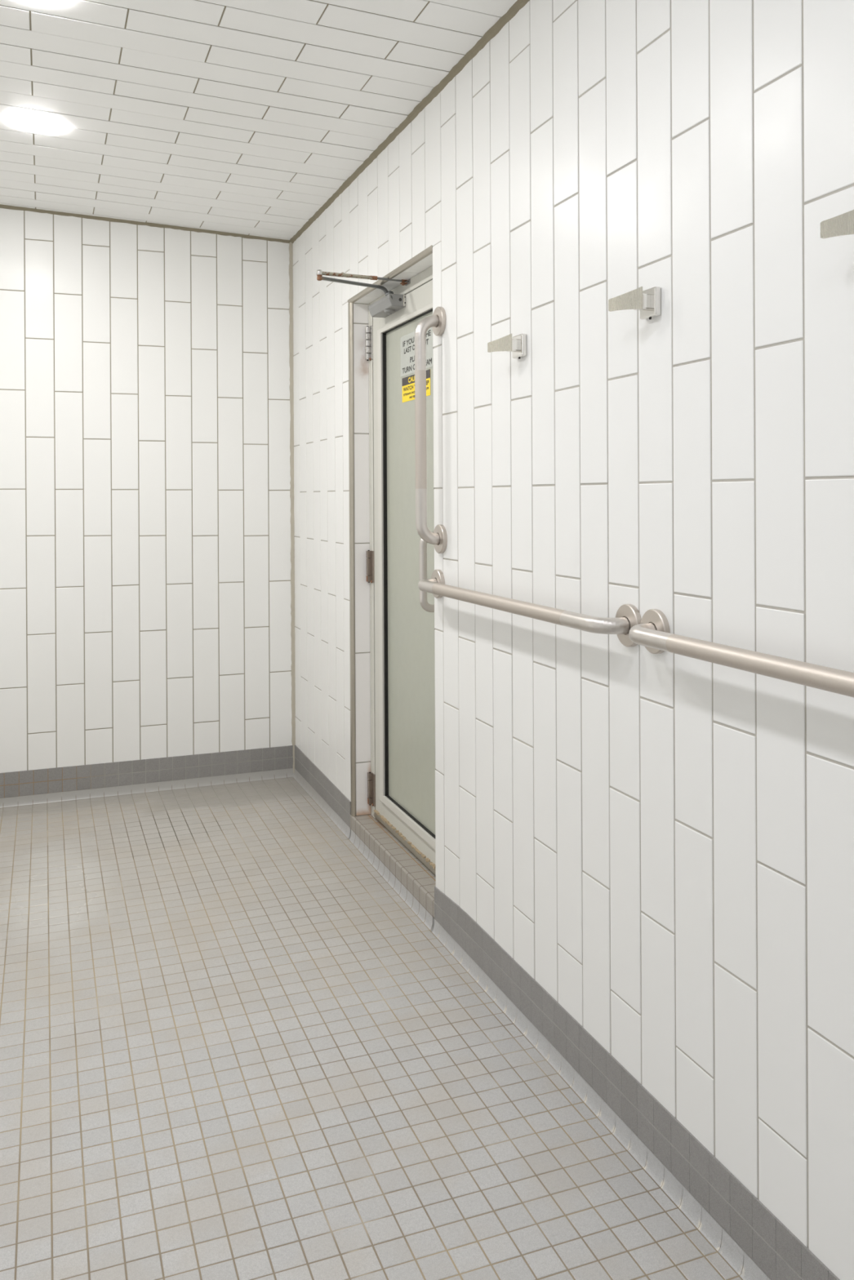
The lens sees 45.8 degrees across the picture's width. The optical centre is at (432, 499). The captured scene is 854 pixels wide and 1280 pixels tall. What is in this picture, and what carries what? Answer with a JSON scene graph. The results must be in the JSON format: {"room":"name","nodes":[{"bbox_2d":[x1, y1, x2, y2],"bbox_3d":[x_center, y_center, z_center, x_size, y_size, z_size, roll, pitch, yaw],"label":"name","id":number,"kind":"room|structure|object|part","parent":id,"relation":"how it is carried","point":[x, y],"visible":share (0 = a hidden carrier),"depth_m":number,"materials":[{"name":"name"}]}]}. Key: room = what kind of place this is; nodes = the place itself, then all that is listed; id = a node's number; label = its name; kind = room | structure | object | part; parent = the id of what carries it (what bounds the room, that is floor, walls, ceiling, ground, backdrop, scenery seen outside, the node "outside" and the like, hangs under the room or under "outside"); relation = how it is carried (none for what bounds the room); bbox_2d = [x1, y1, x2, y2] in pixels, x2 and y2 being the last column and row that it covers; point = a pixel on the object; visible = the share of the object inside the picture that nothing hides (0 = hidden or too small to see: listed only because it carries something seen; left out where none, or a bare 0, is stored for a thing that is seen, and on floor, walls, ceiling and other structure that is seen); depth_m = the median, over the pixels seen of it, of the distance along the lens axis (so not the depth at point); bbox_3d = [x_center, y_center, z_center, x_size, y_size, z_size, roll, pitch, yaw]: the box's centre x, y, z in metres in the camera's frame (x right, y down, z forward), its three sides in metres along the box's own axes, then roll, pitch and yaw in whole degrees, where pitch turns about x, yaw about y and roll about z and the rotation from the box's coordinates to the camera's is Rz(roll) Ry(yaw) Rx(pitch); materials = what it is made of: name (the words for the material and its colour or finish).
{"room":"shower room","nodes":[
{"label":"shower room","id":0,"kind":"room"},
{"bbox_2d":[0,208,292,797],"bbox_3d":[-1.477,-0.001,3.728,2.020,2.300,0.002,0,0,-21],"label":"wall","id":1,"kind":"structure","parent":0,"point":[145,566],"depth_m":3.86,"materials":[{"name":"white tile"}]},
{"bbox_2d":[0,204,290,243],"bbox_3d":[-1.480,-1.067,3.721,1.962,0.084,0.014,0,0,-21],"label":"trim","id":2,"kind":"structure","parent":1,"relation":"attached to","point":[2,206],"depth_m":3.87,"materials":[{"name":"grey metal"}]},
{"bbox_2d":[0,745,293,808],"bbox_3d":[-1.481,1.063,3.721,1.985,0.126,0.012,0,0,-21],"label":"baseboard","id":3,"kind":"structure","parent":1,"relation":"attached to","point":[57,784],"depth_m":3.87,"materials":[{"name":"tile"}]},
{"bbox_2d":[288,241,295,773],"bbox_3d":[-0.565,0.033,4.072,0.016,2.146,0.016,0,0,-21],"label":"trim","id":4,"kind":"structure","parent":1,"relation":"attached to","point":[291,244],"depth_m":4.07,"materials":[{"name":"grey metal"}]},
{"bbox_2d":[0,0,516,239],"bbox_3d":[-0.656,-1.073,1.579,2.020,0.074,4.660,0,0,-21],"label":"ceiling","id":5,"kind":"structure","parent":0,"point":[242,117],"depth_m":2.65,"materials":[{"name":"white tile"}]},
{"bbox_2d":[7,111,64,133],"bbox_3d":[-1.128,-1.070,2.876,0.154,0.013,0.154,0,0,-2],"label":"recessed light","id":6,"kind":"object","parent":5,"relation":"in","point":[29,122],"visible":1,"depth_m":2.86,"materials":[{"name":"white"}]},
{"bbox_2d":[20,0,67,5],"bbox_3d":[-0.834,-1.070,2.111,0.154,0.013,0.154,0,0,-2],"label":"recessed light","id":7,"kind":"object","parent":5,"relation":"in","point":[45,2],"visible":1,"depth_m":2.17,"materials":[{"name":"white"}]},
{"bbox_2d":[0,777,742,1279],"bbox_3d":[-0.589,1.126,1.605,2.140,0.001,4.660,0,0,-21],"label":"floor","id":8,"kind":"structure","parent":0,"point":[231,1048],"depth_m":1.93,"materials":[{"name":"tile"}]},
{"bbox_2d":[347,814,435,930],"bbox_3d":[-0.075,1.081,2.996,0.141,0.078,0.776,0,0,-21],"label":"curb","id":9,"kind":"object","parent":8,"relation":"on","point":[411,880],"visible":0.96,"depth_m":2.94,"materials":[{"name":"tile"}]},
{"bbox_2d":[293,0,853,1279],"bbox_3d":[0.325,0.029,1.954,0.130,2.230,4.665,0,0,-21],"label":"wall","id":10,"kind":"structure","parent":0,"point":[663,842],"depth_m":1.68,"materials":[{"name":"white tile"}]},
{"bbox_2d":[347,244,432,817],"bbox_3d":[-0.132,0.215,2.977,0.011,1.744,0.776,0,0,-21],"label":"trim","id":11,"kind":"structure","parent":10,"relation":"attached to","point":[428,251],"depth_m":3.31,"materials":[{"name":"metal"}]},
{"bbox_2d":[364,265,435,875],"bbox_3d":[-0.080,0.199,2.982,0.120,1.688,0.748,0,0,-21],"label":"door","id":12,"kind":"structure","parent":10,"relation":"in","point":[401,780],"depth_m":3.07,"materials":[{"name":"grey paint"}]},
{"bbox_2d":[315,269,410,317],"bbox_3d":[-0.234,-0.608,3.017,0.273,0.100,0.244,0,0,-21],"label":"door closer","id":13,"kind":"object","parent":12,"relation":"attached to","point":[391,303],"depth_m":2.98,"materials":[{"name":"silver metal"}]},
{"bbox_3d":[-0.222,-0.626,2.977,0.262,0.028,0.026,0,0,-39],"label":"arm","id":14,"kind":"part","parent":13,"relation":"part of","materials":[{"name":"metal"}]},
{"bbox_3d":[-0.082,-0.589,2.990,0.008,0.035,0.002,0,0,-21],"label":"plate","id":15,"kind":"part","parent":13,"relation":"part of","materials":[{"name":"metal"}]},
{"bbox_3d":[-0.055,0.207,2.971,0.006,1.470,0.492,0,0,-21],"label":"glass pane","id":16,"kind":"part","parent":12,"relation":"part of","materials":[{"name":"glass"}]},
{"bbox_2d":[401,368,430,402],"bbox_3d":[-0.049,-0.327,2.936,0.001,0.073,0.236,0,0,-21],"label":"caution sign","id":17,"kind":"object","parent":12,"relation":"attached to","point":[408,382],"visible":0.48,"depth_m":2.97,"materials":[{"name":"yellow paper"}]},
{"bbox_2d":[400,327,432,377],"bbox_3d":[-0.048,-0.429,2.931,0.001,0.120,0.275,0,0,-21],"label":"notice sign","id":18,"kind":"object","parent":12,"relation":"attached to","point":[406,342],"visible":0.47,"depth_m":2.97,"materials":[{"name":"white paper"}]},
{"bbox_3d":[-0.003,0.196,2.711,0.069,0.216,0.021,0,0,-21],"label":"pull handle","id":19,"kind":"part","parent":12,"relation":"part of","materials":[{"name":"metal"}]},
{"bbox_2d":[289,0,528,243],"bbox_3d":[0.253,-1.036,1.930,0.016,0.016,4.602,0,0,-21],"label":"trim","id":20,"kind":"structure","parent":10,"relation":"attached to","point":[517,5],"depth_m":2.63,"materials":[{"name":"grey metal"}]},
{"bbox_2d":[414,306,447,553],"bbox_3d":[-0.010,-0.174,2.546,0.071,0.624,0.073,0,0,-21],"label":"grab bar","id":21,"kind":"object","parent":10,"relation":"attached to","point":[437,321],"visible":1,"depth_m":2.53,"materials":[{"name":"metal"}]},
{"bbox_2d":[487,333,526,359],"bbox_3d":[0.156,-0.320,2.122,0.076,0.050,0.048,0,0,-5],"label":"robe hook","id":22,"kind":"object","parent":10,"relation":"attached to","point":[517,344],"visible":1,"depth_m":2.11,"materials":[{"name":"metal"}]},
{"bbox_3d":[0.140,-0.326,2.119,0.063,0.037,0.005,0,0,42],"label":"hook blade","id":23,"kind":"part","parent":22,"relation":"part of","materials":[{"name":"metal"}]},
{"bbox_3d":[0.168,-0.322,2.118,0.022,0.025,0.021,0,0,-21],"label":"stem","id":24,"kind":"part","parent":22,"relation":"part of","materials":[{"name":"metal"}]},
{"bbox_2d":[417,568,641,647],"bbox_3d":[0.147,0.217,2.143,0.071,0.074,0.973,0,0,-21],"label":"grab bar","id":25,"kind":"object","parent":10,"relation":"attached to","point":[628,615],"visible":0.96,"depth_m":1.89,"materials":[{"name":"metal"}]},
{"bbox_2d":[293,744,839,1279],"bbox_3d":[0.266,1.056,1.929,0.012,0.130,4.609,0,0,-21],"label":"baseboard","id":26,"kind":"structure","parent":10,"relation":"attached to","point":[749,1237],"depth_m":1.75,"materials":[{"name":"tile"}]},
{"bbox_2d":[608,286,661,319],"bbox_3d":[0.333,-0.321,1.663,0.076,0.050,0.048,0,0,-5],"label":"robe hook","id":27,"kind":"object","parent":10,"relation":"attached to","point":[648,301],"visible":1,"depth_m":1.65,"materials":[{"name":"metal"}]},
{"bbox_3d":[0.317,-0.327,1.661,0.063,0.037,0.005,0,0,42],"label":"hook blade","id":28,"kind":"part","parent":27,"relation":"part of","materials":[{"name":"metal"}]},
{"bbox_3d":[0.344,-0.324,1.660,0.022,0.025,0.021,0,0,-21],"label":"stem","id":29,"kind":"part","parent":27,"relation":"part of","materials":[{"name":"metal"}]},
{"bbox_2d":[628,608,853,697],"bbox_3d":[0.500,0.218,1.227,0.071,0.074,0.976,0,0,-21],"label":"grab bar","id":30,"kind":"object","parent":10,"relation":"attached to","point":[653,633],"visible":1,"depth_m":1.36,"materials":[{"name":"metal"}]},
{"bbox_2d":[820,209,853,238],"bbox_3d":[0.509,-0.324,1.204,0.076,0.050,0.048,0,0,-5],"label":"robe hook","id":31,"kind":"object","parent":10,"relation":"attached to","point":[841,224],"visible":1,"depth_m":1.21,"materials":[{"name":"metal"}]}
]}

